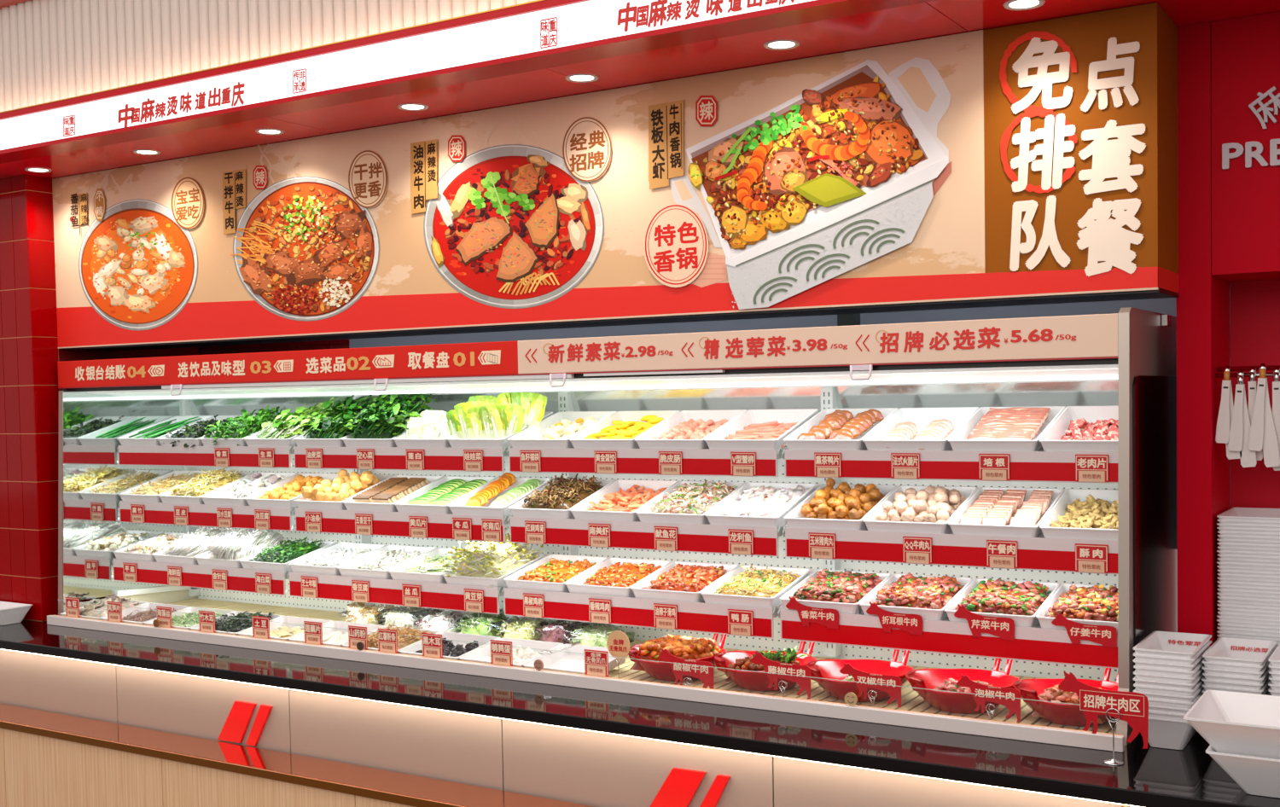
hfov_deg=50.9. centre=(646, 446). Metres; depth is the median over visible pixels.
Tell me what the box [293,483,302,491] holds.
tofu
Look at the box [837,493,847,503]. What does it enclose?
ball
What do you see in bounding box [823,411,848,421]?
slice
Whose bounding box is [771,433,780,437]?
stick
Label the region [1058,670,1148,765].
sign
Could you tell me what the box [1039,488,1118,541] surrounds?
serving tray
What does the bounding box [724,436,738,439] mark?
stick
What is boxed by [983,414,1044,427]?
slice
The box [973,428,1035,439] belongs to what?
slice
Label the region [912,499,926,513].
ball
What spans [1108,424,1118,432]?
roll
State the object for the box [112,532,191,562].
serving tray
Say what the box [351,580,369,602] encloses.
price tag
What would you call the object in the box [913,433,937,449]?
ham slice
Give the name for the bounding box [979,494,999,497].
slice
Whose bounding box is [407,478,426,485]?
slice
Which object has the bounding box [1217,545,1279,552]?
tray
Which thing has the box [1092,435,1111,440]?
roll
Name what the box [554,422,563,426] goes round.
yolk
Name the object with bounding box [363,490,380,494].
slice
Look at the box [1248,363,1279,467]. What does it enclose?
tongs
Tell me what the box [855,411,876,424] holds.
slice
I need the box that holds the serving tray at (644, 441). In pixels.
[634,409,746,448]
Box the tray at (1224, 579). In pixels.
[1217,576,1279,584]
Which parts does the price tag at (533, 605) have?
panel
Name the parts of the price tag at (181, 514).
panel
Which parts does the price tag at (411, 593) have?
panel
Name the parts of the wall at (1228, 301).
panel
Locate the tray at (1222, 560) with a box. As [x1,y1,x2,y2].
[1217,557,1279,564]
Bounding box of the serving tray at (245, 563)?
[238,539,336,571]
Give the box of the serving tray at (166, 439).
[157,414,255,446]
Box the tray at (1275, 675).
[1268,669,1279,678]
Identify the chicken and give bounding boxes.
[517,558,595,582]
[579,561,661,587]
[642,563,726,592]
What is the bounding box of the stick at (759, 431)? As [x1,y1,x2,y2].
[756,430,776,432]
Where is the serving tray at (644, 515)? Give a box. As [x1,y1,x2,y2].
[635,481,745,524]
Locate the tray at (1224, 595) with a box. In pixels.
[1216,591,1279,599]
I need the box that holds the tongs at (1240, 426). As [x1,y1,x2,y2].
[1227,369,1256,467]
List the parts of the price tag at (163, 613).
panel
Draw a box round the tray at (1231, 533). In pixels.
[1217,529,1279,537]
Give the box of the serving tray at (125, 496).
[117,470,213,502]
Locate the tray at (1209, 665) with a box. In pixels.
[1201,646,1276,671]
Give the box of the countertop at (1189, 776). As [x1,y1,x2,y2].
[0,619,1279,806]
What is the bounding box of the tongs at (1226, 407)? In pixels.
[1215,365,1241,459]
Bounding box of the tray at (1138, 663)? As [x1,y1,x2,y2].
[1133,646,1210,670]
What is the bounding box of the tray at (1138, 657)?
[1133,640,1211,664]
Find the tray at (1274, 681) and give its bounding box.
[1268,674,1279,685]
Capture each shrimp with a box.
[588,500,595,509]
[593,504,607,510]
[601,500,612,504]
[603,493,615,497]
[614,492,622,500]
[616,495,628,502]
[616,501,630,506]
[618,507,632,511]
[622,489,631,495]
[622,495,633,500]
[625,488,637,492]
[628,504,642,508]
[629,493,642,502]
[630,484,639,492]
[633,489,644,494]
[641,496,647,504]
[642,490,651,497]
[644,494,651,499]
[645,488,655,493]
[657,487,667,494]
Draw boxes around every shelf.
[112,543,336,595]
[118,445,290,468]
[119,500,291,531]
[288,555,546,614]
[294,446,504,471]
[295,507,512,542]
[503,570,814,638]
[508,447,788,477]
[509,516,788,557]
[779,608,1118,669]
[784,447,1118,483]
[785,527,1118,575]
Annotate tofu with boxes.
[261,494,269,499]
[263,490,270,498]
[269,489,279,498]
[271,494,279,499]
[276,487,285,491]
[278,489,285,497]
[279,494,289,500]
[283,482,291,490]
[285,484,293,490]
[287,490,296,496]
[291,481,301,488]
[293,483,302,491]
[294,492,301,497]
[296,476,304,481]
[300,480,306,486]
[300,486,313,499]
[305,475,312,482]
[305,480,314,487]
[310,477,319,485]
[311,485,323,496]
[315,491,325,500]
[320,479,331,488]
[322,486,333,493]
[323,493,332,501]
[331,482,341,493]
[331,492,344,501]
[332,477,344,484]
[337,469,348,477]
[338,487,349,498]
[339,482,350,490]
[342,475,349,482]
[344,479,352,484]
[349,472,360,481]
[349,488,356,497]
[350,478,362,490]
[360,472,374,484]
[360,482,368,490]
[370,476,379,485]
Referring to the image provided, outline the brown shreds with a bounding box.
[122,607,176,622]
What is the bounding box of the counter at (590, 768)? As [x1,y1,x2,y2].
[0,649,1140,806]
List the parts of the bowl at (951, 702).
handle, handle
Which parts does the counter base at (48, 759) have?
wood panel, wood panel, wood panel, wood panel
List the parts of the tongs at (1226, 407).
handle, handle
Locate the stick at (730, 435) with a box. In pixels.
[730,435,753,436]
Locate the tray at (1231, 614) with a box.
[1217,610,1279,619]
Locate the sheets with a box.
[79,593,144,617]
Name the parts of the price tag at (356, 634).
panel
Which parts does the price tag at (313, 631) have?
panel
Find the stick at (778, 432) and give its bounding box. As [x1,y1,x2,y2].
[769,430,787,434]
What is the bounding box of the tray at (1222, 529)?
[1216,526,1279,533]
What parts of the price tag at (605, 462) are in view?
panel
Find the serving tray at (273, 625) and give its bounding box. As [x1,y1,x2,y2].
[237,616,332,641]
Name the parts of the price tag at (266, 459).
panel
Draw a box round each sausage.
[659,431,668,439]
[665,433,674,439]
[668,430,677,436]
[672,426,680,434]
[677,435,685,439]
[678,422,686,428]
[682,427,690,434]
[686,430,693,439]
[688,423,696,430]
[694,435,703,439]
[697,418,704,425]
[698,423,707,430]
[705,419,714,425]
[720,418,728,424]
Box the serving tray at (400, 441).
[392,432,453,447]
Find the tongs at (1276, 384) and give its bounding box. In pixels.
[1271,366,1279,471]
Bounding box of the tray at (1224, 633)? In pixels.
[1216,629,1279,639]
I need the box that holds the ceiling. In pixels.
[0,0,1279,179]
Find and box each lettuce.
[257,396,334,443]
[303,395,387,438]
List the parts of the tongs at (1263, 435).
handle, handle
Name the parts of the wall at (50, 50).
trim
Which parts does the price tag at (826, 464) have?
panel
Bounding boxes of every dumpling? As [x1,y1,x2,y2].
[583,436,596,439]
[587,433,600,438]
[600,425,616,432]
[601,432,615,437]
[609,429,616,435]
[610,434,624,439]
[611,420,625,424]
[616,423,628,430]
[616,429,628,435]
[619,436,632,439]
[621,421,634,426]
[623,430,638,436]
[626,425,641,430]
[637,422,651,429]
[640,414,657,421]
[643,424,656,430]
[647,417,663,424]
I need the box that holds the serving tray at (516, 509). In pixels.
[508,478,616,518]
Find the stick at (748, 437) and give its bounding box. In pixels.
[733,435,758,439]
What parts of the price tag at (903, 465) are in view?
panel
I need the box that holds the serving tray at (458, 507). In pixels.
[448,477,552,517]
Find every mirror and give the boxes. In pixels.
[62,390,186,603]
[185,380,1118,415]
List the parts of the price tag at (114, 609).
panel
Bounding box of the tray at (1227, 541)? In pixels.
[1216,537,1279,545]
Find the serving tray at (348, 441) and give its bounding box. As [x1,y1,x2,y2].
[341,432,404,447]
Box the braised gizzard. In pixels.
[522,473,602,509]
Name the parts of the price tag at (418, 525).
panel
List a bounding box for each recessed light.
[24,168,52,172]
[133,149,160,155]
[255,128,284,134]
[397,103,428,110]
[565,73,598,82]
[763,39,799,50]
[1003,0,1044,10]
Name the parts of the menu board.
trim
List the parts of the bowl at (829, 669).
handle, handle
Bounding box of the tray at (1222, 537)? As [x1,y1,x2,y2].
[1217,534,1279,541]
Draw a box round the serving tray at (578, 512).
[570,479,679,521]
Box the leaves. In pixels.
[215,610,275,632]
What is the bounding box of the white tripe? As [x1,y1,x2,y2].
[215,472,286,498]
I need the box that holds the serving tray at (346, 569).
[337,545,436,579]
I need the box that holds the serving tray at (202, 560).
[194,538,290,568]
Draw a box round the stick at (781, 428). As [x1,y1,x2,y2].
[764,427,785,431]
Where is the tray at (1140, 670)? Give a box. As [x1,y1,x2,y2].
[1133,662,1203,677]
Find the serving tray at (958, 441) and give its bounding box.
[948,406,1064,451]
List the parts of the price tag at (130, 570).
panel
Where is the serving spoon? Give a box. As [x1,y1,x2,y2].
[538,640,581,655]
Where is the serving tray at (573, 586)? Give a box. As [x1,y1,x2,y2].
[564,558,672,597]
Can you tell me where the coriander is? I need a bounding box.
[203,403,290,445]
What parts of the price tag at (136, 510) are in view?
panel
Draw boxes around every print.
[69,192,87,235]
[78,199,197,330]
[92,173,141,210]
[93,188,104,221]
[171,177,203,228]
[222,168,245,234]
[230,176,379,320]
[252,165,267,189]
[257,143,305,182]
[348,150,387,208]
[410,139,437,214]
[423,144,604,308]
[448,135,465,162]
[474,117,539,151]
[562,116,611,181]
[643,203,708,287]
[648,99,683,189]
[669,57,951,309]
[695,95,717,126]
[999,31,1146,276]
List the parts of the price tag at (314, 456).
panel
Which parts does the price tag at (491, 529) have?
panel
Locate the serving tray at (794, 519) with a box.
[784,483,897,530]
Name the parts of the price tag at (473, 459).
panel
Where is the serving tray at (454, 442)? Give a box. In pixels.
[447,412,553,448]
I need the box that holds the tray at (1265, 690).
[1201,685,1269,694]
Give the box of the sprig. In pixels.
[750,645,811,663]
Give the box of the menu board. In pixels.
[52,2,1178,351]
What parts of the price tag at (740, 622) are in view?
panel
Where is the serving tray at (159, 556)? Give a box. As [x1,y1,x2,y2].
[152,549,209,564]
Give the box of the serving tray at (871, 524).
[863,485,978,534]
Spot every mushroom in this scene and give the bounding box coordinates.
[123,532,187,553]
[162,526,237,557]
[203,529,286,559]
[445,640,452,646]
[448,642,455,648]
[450,650,458,656]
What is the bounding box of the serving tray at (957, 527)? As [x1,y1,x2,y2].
[948,487,1064,537]
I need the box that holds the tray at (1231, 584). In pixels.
[1216,579,1279,588]
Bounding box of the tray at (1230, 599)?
[1217,595,1279,604]
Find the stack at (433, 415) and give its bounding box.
[419,409,445,423]
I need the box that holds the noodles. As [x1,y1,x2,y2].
[366,623,432,650]
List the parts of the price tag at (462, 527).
panel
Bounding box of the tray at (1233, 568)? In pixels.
[1216,564,1279,572]
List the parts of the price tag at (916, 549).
panel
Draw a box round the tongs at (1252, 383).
[1247,366,1263,460]
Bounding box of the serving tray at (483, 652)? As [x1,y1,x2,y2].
[459,637,563,668]
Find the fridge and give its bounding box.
[46,307,1177,752]
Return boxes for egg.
[482,656,490,661]
[513,660,522,663]
[514,645,522,651]
[517,652,523,659]
[525,651,531,658]
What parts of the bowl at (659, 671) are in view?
handle, braised chicken feet, handle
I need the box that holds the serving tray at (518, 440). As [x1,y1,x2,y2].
[507,411,616,448]
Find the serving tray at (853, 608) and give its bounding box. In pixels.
[779,569,891,614]
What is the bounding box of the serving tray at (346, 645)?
[342,626,442,653]
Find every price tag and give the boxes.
[65,597,79,617]
[106,601,122,622]
[122,562,137,581]
[130,504,145,523]
[156,605,172,628]
[167,565,181,586]
[174,506,188,525]
[198,610,215,632]
[211,569,227,590]
[214,448,229,466]
[216,507,232,527]
[252,616,269,639]
[254,509,270,529]
[255,572,271,593]
[258,448,274,467]
[300,576,318,598]
[303,621,322,645]
[304,512,321,532]
[305,448,322,468]
[348,625,367,650]
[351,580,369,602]
[354,513,372,535]
[356,448,374,469]
[378,628,397,652]
[401,583,421,607]
[405,449,424,470]
[408,516,428,537]
[421,633,442,657]
[452,517,471,540]
[463,449,482,471]
[464,588,483,612]
[481,518,501,541]
[490,640,512,666]
[519,450,541,471]
[523,593,544,617]
[524,520,546,544]
[584,649,608,676]
[587,523,610,547]
[588,598,611,623]
[593,450,616,473]
[653,526,677,551]
[653,603,677,629]
[658,451,682,474]
[727,609,753,636]
[728,529,753,554]
[730,452,756,476]
[808,532,835,558]
[814,452,841,477]
[890,453,919,478]
[902,536,931,564]
[978,453,1010,480]
[986,540,1017,568]
[1075,454,1108,482]
[1075,543,1108,573]
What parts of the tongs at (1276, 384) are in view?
handle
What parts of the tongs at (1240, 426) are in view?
handle, handle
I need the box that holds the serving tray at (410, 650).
[398,631,500,660]
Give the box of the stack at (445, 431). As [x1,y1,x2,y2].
[437,412,450,438]
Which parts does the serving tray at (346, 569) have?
white tofu strips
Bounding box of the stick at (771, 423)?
[750,420,778,428]
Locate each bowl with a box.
[0,601,32,625]
[628,633,727,681]
[713,640,817,691]
[806,649,915,702]
[905,657,1022,714]
[1012,668,1118,727]
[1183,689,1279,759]
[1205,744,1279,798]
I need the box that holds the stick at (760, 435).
[758,434,771,437]
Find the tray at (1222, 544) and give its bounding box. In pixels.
[1217,541,1279,549]
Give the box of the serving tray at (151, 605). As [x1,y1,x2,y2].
[101,602,191,625]
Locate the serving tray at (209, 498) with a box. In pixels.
[200,471,298,506]
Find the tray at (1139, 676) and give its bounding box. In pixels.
[1133,668,1203,683]
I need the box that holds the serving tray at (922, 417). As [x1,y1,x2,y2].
[862,407,978,450]
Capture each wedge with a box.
[446,409,464,438]
[453,401,491,438]
[466,406,486,439]
[467,395,496,401]
[477,404,511,439]
[480,397,495,402]
[487,404,524,447]
[488,398,500,404]
[496,392,528,404]
[512,391,546,429]
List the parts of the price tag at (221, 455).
panel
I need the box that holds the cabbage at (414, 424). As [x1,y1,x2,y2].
[401,417,432,438]
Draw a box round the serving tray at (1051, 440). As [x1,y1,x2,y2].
[1039,405,1118,451]
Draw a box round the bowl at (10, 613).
[0,601,32,625]
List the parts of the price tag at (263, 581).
panel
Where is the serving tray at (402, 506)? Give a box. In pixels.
[394,476,497,514]
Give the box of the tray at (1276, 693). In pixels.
[1268,686,1279,696]
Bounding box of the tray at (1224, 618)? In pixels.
[1216,613,1279,623]
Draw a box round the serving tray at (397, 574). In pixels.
[388,547,456,583]
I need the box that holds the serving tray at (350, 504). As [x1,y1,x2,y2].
[342,475,444,511]
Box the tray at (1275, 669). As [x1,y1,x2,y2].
[1268,663,1279,672]
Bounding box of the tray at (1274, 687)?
[1268,680,1279,691]
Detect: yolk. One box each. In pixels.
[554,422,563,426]
[575,418,583,423]
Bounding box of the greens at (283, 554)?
[248,536,324,567]
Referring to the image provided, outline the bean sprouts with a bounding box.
[439,526,543,587]
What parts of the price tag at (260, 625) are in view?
panel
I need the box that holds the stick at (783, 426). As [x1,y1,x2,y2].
[770,424,791,428]
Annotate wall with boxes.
[0,0,535,111]
[0,174,198,621]
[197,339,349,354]
[349,297,1176,348]
[1176,11,1279,646]
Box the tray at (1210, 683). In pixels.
[1201,673,1270,690]
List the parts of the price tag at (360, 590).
panel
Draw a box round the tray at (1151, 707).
[1148,704,1189,714]
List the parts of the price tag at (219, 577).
panel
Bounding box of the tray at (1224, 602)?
[1217,599,1279,608]
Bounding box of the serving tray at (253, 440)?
[243,429,308,447]
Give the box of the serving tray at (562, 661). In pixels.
[523,644,628,676]
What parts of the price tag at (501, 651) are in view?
panel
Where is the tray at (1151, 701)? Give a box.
[1147,692,1203,709]
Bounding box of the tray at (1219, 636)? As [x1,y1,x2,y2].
[1216,634,1279,643]
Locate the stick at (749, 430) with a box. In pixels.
[735,428,757,433]
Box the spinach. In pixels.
[350,393,438,438]
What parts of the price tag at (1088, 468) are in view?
panel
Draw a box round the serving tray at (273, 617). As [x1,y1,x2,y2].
[189,610,283,635]
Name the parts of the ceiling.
panel, panel, panel, panel, panel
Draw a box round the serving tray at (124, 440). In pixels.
[116,415,214,445]
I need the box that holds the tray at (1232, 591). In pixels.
[1217,587,1279,596]
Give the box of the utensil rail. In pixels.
[1215,365,1279,378]
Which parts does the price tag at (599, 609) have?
panel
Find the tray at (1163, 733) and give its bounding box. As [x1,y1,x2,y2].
[1147,716,1197,750]
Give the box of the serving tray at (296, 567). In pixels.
[288,541,386,575]
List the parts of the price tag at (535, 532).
panel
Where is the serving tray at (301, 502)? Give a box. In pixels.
[293,474,394,510]
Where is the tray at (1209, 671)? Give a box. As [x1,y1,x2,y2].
[1201,661,1270,678]
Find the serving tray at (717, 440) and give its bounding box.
[704,408,817,450]
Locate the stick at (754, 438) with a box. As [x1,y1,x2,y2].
[754,437,773,439]
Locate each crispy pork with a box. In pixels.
[1050,520,1060,527]
[1058,515,1070,527]
[1060,514,1072,520]
[1066,503,1079,512]
[1066,519,1080,524]
[1070,519,1077,528]
[1071,509,1082,517]
[1072,498,1080,503]
[1076,500,1090,506]
[1076,507,1093,516]
[1076,516,1087,523]
[1081,522,1090,528]
[1085,494,1095,506]
[1086,515,1095,527]
[1088,512,1100,520]
[1090,505,1101,511]
[1092,500,1099,508]
[1092,506,1100,513]
[1092,520,1101,528]
[1096,498,1105,503]
[1097,524,1110,529]
[1099,501,1109,508]
[1099,519,1107,526]
[1100,505,1112,516]
[1100,514,1113,523]
[1104,500,1111,506]
[1108,506,1117,514]
[1110,516,1118,526]
[1111,503,1118,508]
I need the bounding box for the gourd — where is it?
[399,552,467,574]
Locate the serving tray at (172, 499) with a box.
[157,466,255,504]
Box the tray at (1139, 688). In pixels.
[1133,680,1203,696]
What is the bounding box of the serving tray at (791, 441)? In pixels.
[783,407,897,450]
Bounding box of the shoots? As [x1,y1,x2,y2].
[128,416,201,438]
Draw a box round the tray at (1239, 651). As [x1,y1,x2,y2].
[1202,637,1277,665]
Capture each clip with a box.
[152,619,159,628]
[356,641,364,651]
[534,659,543,671]
[844,692,857,707]
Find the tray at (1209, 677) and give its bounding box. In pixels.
[1202,667,1270,684]
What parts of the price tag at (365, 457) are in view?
panel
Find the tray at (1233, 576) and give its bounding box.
[1217,572,1279,580]
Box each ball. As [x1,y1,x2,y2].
[800,506,812,517]
[801,503,811,508]
[806,512,817,518]
[808,498,816,508]
[812,506,818,517]
[814,488,826,499]
[814,498,827,506]
[817,502,828,514]
[817,513,827,518]
[824,487,832,497]
[825,491,830,500]
[826,477,835,488]
[826,506,832,516]
[827,497,837,509]
[827,511,839,519]
[831,488,843,498]
[832,498,844,509]
[835,505,848,517]
[837,482,850,491]
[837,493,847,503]
[843,488,851,494]
[843,495,855,505]
[846,498,858,509]
[847,508,860,520]
[848,488,861,497]
[854,483,865,494]
[854,495,861,505]
[855,507,864,519]
[859,493,870,503]
[860,500,873,512]
[865,483,877,493]
[867,487,881,500]
[872,500,877,506]
[874,492,884,503]
[874,512,886,521]
[882,500,894,512]
[888,509,900,520]
[890,515,901,521]
[894,491,906,500]
[895,500,908,514]
[896,494,907,503]
[900,510,914,522]
[904,488,917,495]
[905,506,918,517]
[906,493,917,503]
[907,499,916,506]
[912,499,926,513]
[913,515,925,522]
[915,489,928,501]
[918,510,929,520]
[925,485,935,494]
[925,513,936,523]
[926,499,936,506]
[927,493,935,500]
[928,505,939,515]
[932,486,947,494]
[934,491,948,502]
[934,518,946,523]
[935,501,944,507]
[936,509,949,521]
[938,503,951,513]
[948,488,960,497]
[948,494,960,504]
[948,508,954,517]
[951,500,961,510]
[960,495,966,503]
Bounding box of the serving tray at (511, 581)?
[503,554,609,593]
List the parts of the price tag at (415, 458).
panel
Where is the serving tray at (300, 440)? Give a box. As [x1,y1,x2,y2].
[292,432,354,447]
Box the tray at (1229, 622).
[1216,618,1279,628]
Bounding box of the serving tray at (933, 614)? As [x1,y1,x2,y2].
[859,573,973,621]
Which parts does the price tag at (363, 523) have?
panel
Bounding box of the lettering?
[53,0,794,137]
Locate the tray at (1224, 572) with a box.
[1217,568,1279,576]
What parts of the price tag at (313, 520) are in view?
panel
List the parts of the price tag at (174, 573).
panel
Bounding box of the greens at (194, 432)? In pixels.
[165,414,234,448]
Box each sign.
[606,630,630,678]
[657,647,713,689]
[750,651,810,699]
[785,596,838,628]
[839,662,901,708]
[866,601,922,635]
[954,604,1014,640]
[956,674,1020,722]
[1051,612,1117,647]
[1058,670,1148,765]
[1221,86,1279,169]
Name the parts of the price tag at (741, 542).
panel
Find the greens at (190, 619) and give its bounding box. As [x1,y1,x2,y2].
[172,610,221,627]
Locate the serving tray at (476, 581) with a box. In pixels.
[442,552,546,588]
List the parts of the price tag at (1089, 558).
panel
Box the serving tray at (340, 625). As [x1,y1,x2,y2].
[288,621,385,647]
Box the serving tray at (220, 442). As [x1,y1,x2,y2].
[198,414,286,446]
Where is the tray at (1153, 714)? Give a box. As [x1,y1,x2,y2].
[1148,710,1186,721]
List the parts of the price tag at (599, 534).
panel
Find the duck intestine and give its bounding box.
[712,564,800,607]
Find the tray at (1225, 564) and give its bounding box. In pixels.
[1216,560,1279,569]
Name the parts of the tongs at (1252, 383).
handle, handle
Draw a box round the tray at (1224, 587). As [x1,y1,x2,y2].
[1217,583,1279,592]
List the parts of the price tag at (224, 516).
panel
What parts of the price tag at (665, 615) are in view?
panel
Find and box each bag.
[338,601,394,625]
[373,605,436,628]
[408,608,471,633]
[449,608,513,638]
[490,616,551,640]
[532,619,596,644]
[562,622,636,647]
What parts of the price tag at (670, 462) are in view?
panel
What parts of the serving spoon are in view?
handle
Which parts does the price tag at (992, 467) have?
panel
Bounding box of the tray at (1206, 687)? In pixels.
[1201,678,1270,694]
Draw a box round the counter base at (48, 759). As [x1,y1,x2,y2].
[0,703,594,806]
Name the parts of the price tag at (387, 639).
panel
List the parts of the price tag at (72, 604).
panel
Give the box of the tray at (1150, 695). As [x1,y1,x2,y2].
[1133,686,1204,702]
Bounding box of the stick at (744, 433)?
[734,432,753,435]
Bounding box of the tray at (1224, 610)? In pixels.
[1217,606,1279,616]
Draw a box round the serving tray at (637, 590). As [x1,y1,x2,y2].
[630,561,739,603]
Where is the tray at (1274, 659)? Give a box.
[1268,643,1279,666]
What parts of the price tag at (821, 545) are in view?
panel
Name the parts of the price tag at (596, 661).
panel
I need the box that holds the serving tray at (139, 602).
[59,599,148,620]
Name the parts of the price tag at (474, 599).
panel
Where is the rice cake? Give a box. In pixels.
[301,546,371,566]
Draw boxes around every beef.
[724,655,800,687]
[791,568,882,603]
[842,674,855,681]
[874,572,964,609]
[929,678,992,704]
[954,578,1051,616]
[1030,684,1105,723]
[1045,584,1118,622]
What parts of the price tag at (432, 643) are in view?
panel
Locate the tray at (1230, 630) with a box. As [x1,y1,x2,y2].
[1216,625,1279,635]
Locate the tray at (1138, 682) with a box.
[1133,670,1204,689]
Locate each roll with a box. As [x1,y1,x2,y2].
[1061,435,1072,439]
[1064,427,1082,439]
[1068,418,1089,430]
[1071,436,1087,440]
[1080,422,1090,430]
[1082,428,1092,438]
[1088,423,1103,432]
[1090,419,1105,425]
[1092,427,1108,437]
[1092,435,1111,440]
[1102,424,1110,430]
[1105,418,1118,428]
[1106,429,1118,436]
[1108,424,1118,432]
[1110,434,1118,440]
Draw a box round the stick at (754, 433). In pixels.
[752,432,777,435]
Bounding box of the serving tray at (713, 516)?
[704,482,817,527]
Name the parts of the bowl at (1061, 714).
handle, handle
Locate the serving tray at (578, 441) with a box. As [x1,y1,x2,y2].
[569,410,679,448]
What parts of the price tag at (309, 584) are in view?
panel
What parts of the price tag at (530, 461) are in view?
panel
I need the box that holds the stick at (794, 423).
[785,421,799,425]
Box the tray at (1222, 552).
[1216,548,1279,557]
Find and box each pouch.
[532,435,544,439]
[544,428,554,438]
[548,431,562,438]
[553,424,564,432]
[561,418,572,426]
[563,427,575,434]
[566,423,578,431]
[566,432,575,438]
[571,421,583,424]
[575,424,583,432]
[581,418,595,429]
[583,416,594,423]
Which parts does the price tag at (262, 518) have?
panel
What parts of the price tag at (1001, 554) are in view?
panel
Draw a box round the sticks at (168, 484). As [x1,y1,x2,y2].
[128,470,199,505]
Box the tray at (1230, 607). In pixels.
[1216,602,1279,611]
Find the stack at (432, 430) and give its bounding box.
[418,422,441,438]
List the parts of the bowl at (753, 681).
handle, handle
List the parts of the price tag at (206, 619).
panel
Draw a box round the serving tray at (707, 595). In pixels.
[700,564,811,609]
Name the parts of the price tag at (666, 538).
panel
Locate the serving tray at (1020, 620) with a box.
[944,578,1060,628]
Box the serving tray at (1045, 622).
[1035,583,1118,634]
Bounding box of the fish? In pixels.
[719,485,808,517]
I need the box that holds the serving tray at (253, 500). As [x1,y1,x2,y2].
[244,472,338,508]
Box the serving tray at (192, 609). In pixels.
[144,606,236,630]
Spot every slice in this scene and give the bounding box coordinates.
[278,630,288,635]
[280,633,292,636]
[292,629,303,635]
[322,634,331,640]
[325,640,337,644]
[327,631,341,635]
[327,636,340,641]
[339,634,348,639]
[352,496,372,502]
[355,494,374,502]
[358,493,374,497]
[361,492,377,495]
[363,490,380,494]
[366,489,383,493]
[368,488,386,491]
[371,496,392,503]
[373,485,391,488]
[374,495,395,502]
[377,483,393,487]
[377,494,396,501]
[379,493,401,500]
[380,482,396,486]
[382,481,399,484]
[382,491,402,498]
[384,489,405,497]
[385,479,401,482]
[388,478,404,482]
[388,488,408,496]
[389,487,411,494]
[393,485,413,493]
[395,483,415,492]
[398,482,418,490]
[401,482,421,489]
[403,480,424,488]
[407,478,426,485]
[407,498,429,505]
[409,477,429,484]
[413,496,433,501]
[420,494,436,500]
[422,493,441,498]
[427,488,448,494]
[427,490,445,494]
[427,499,450,505]
[432,486,452,492]
[435,496,454,502]
[437,484,455,489]
[437,494,457,500]
[438,482,459,488]
[440,493,460,499]
[445,480,463,485]
[448,478,465,483]
[448,491,465,496]
[450,489,468,494]
[452,486,472,492]
[458,482,479,488]
[459,485,476,490]
[465,481,482,486]
[465,496,481,503]
[465,498,481,506]
[471,479,487,484]
[473,494,485,506]
[474,490,488,500]
[477,493,488,506]
[481,488,492,500]
[484,487,494,500]
[486,482,500,494]
[487,485,498,498]
[488,499,505,507]
[489,481,501,490]
[494,480,505,493]
[495,495,509,503]
[495,497,508,506]
[497,475,511,483]
[497,478,508,491]
[498,477,510,486]
[501,494,513,503]
[502,472,515,486]
[506,491,517,500]
[508,489,520,498]
[509,488,523,496]
[515,485,529,494]
[517,487,525,494]
[520,483,531,491]
[523,482,534,489]
[525,479,537,487]
[532,478,540,486]
[797,433,818,439]
[808,429,826,439]
[809,425,831,439]
[817,420,832,431]
[818,418,841,430]
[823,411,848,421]
[824,415,843,427]
[828,428,854,439]
[831,413,847,424]
[831,432,853,439]
[835,409,854,421]
[840,424,861,438]
[844,421,866,434]
[849,418,870,431]
[853,413,872,418]
[854,415,872,426]
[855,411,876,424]
[861,408,884,421]
[884,430,907,440]
[884,434,905,448]
[889,428,911,440]
[893,423,915,437]
[895,421,918,433]
[896,427,913,438]
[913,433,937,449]
[918,430,942,440]
[919,428,944,439]
[924,424,948,437]
[926,422,950,434]
[930,418,954,433]
[960,513,983,521]
[960,515,983,524]
[965,511,987,524]
[966,435,1030,440]
[966,508,987,513]
[967,433,1030,437]
[968,432,1031,439]
[969,506,989,514]
[970,429,1034,440]
[972,426,1035,440]
[972,503,993,511]
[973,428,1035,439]
[973,430,1033,440]
[974,500,994,506]
[975,424,1038,435]
[975,425,1037,438]
[976,499,995,503]
[977,424,1040,436]
[978,418,1041,422]
[978,420,1041,432]
[978,496,999,501]
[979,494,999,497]
[980,415,1043,429]
[981,417,1043,429]
[982,492,1002,499]
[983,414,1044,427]
[983,489,1004,497]
[983,516,1005,525]
[985,411,1046,415]
[986,513,1007,525]
[987,410,1047,417]
[987,512,1007,514]
[988,409,1049,420]
[989,407,1050,418]
[989,408,1049,411]
[989,413,1046,424]
[989,509,1010,523]
[992,506,1012,521]
[993,503,1013,519]
[995,501,1015,515]
[997,499,1018,513]
[1000,497,1020,506]
[1002,494,1023,509]
[1006,489,1026,500]
[1006,492,1025,506]
[1010,517,1032,526]
[1014,514,1035,526]
[1016,512,1037,517]
[1017,509,1038,525]
[1020,506,1041,522]
[1022,504,1043,518]
[1023,501,1043,517]
[1027,500,1047,515]
[1028,497,1049,511]
[1029,494,1049,497]
[1030,492,1052,506]
[1032,489,1053,504]
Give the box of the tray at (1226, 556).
[1217,552,1279,560]
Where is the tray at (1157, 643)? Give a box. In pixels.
[1133,630,1211,658]
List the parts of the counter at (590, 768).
panel, panel, panel, panel, panel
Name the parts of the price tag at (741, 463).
panel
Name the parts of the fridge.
panel, glass, blind handle, post, glass, post, blind handle, blind handle, post, rail, glass, panel, post, blind handle, glass, panel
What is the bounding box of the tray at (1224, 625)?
[1217,622,1279,631]

